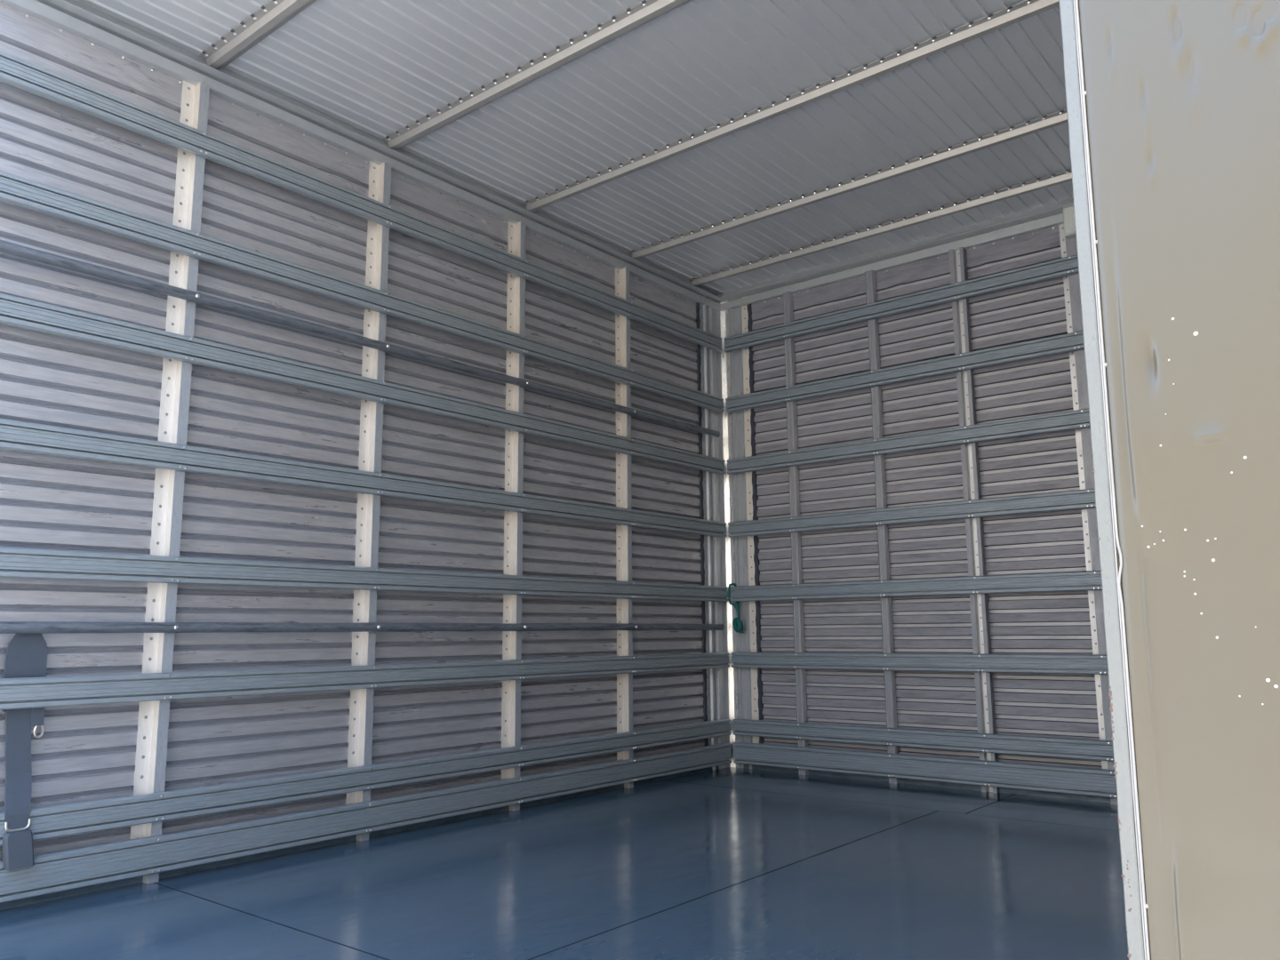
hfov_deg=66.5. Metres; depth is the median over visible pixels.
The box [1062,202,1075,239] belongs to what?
junction box
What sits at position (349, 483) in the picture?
wall
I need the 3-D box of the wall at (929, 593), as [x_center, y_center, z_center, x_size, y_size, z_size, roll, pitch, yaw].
[1.305,0.058,3.663,2.432,2.215,0.103,-8,-11,39]
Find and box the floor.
[0,767,1128,959]
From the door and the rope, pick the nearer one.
the door
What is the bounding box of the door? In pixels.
[1058,0,1279,959]
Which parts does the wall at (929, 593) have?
wall post, wall post, header rail, wall rail, wall rail, wall rail, wall rail, wall rail, wall rail, wall rail, kick rail, wall post, wall post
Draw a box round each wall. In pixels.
[0,0,731,903]
[718,197,1117,805]
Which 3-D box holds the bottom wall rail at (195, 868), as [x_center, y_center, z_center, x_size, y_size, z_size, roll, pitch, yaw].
[-0.585,1.059,3.066,0.009,0.024,2.920,-8,-11,39]
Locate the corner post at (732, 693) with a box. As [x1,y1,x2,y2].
[696,294,763,770]
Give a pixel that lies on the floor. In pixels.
(727, 863)
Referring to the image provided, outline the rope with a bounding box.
[728,583,744,633]
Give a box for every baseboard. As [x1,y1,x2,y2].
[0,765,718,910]
[744,764,1110,802]
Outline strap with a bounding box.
[1,633,47,870]
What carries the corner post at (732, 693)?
attached to the wall at (349, 483)
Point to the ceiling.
(722, 146)
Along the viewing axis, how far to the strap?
2.14 m
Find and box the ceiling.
[76,0,1072,294]
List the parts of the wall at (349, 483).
wall post, tube rail, header rail, wall rail, wall rail, tube rail, wall rail, wall rail, wall rail, wall rail, wall rail, kick rail, wall post, wall post, wall post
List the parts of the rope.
cord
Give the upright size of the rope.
0.221 m
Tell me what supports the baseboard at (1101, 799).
attached to the wall at (929, 593)

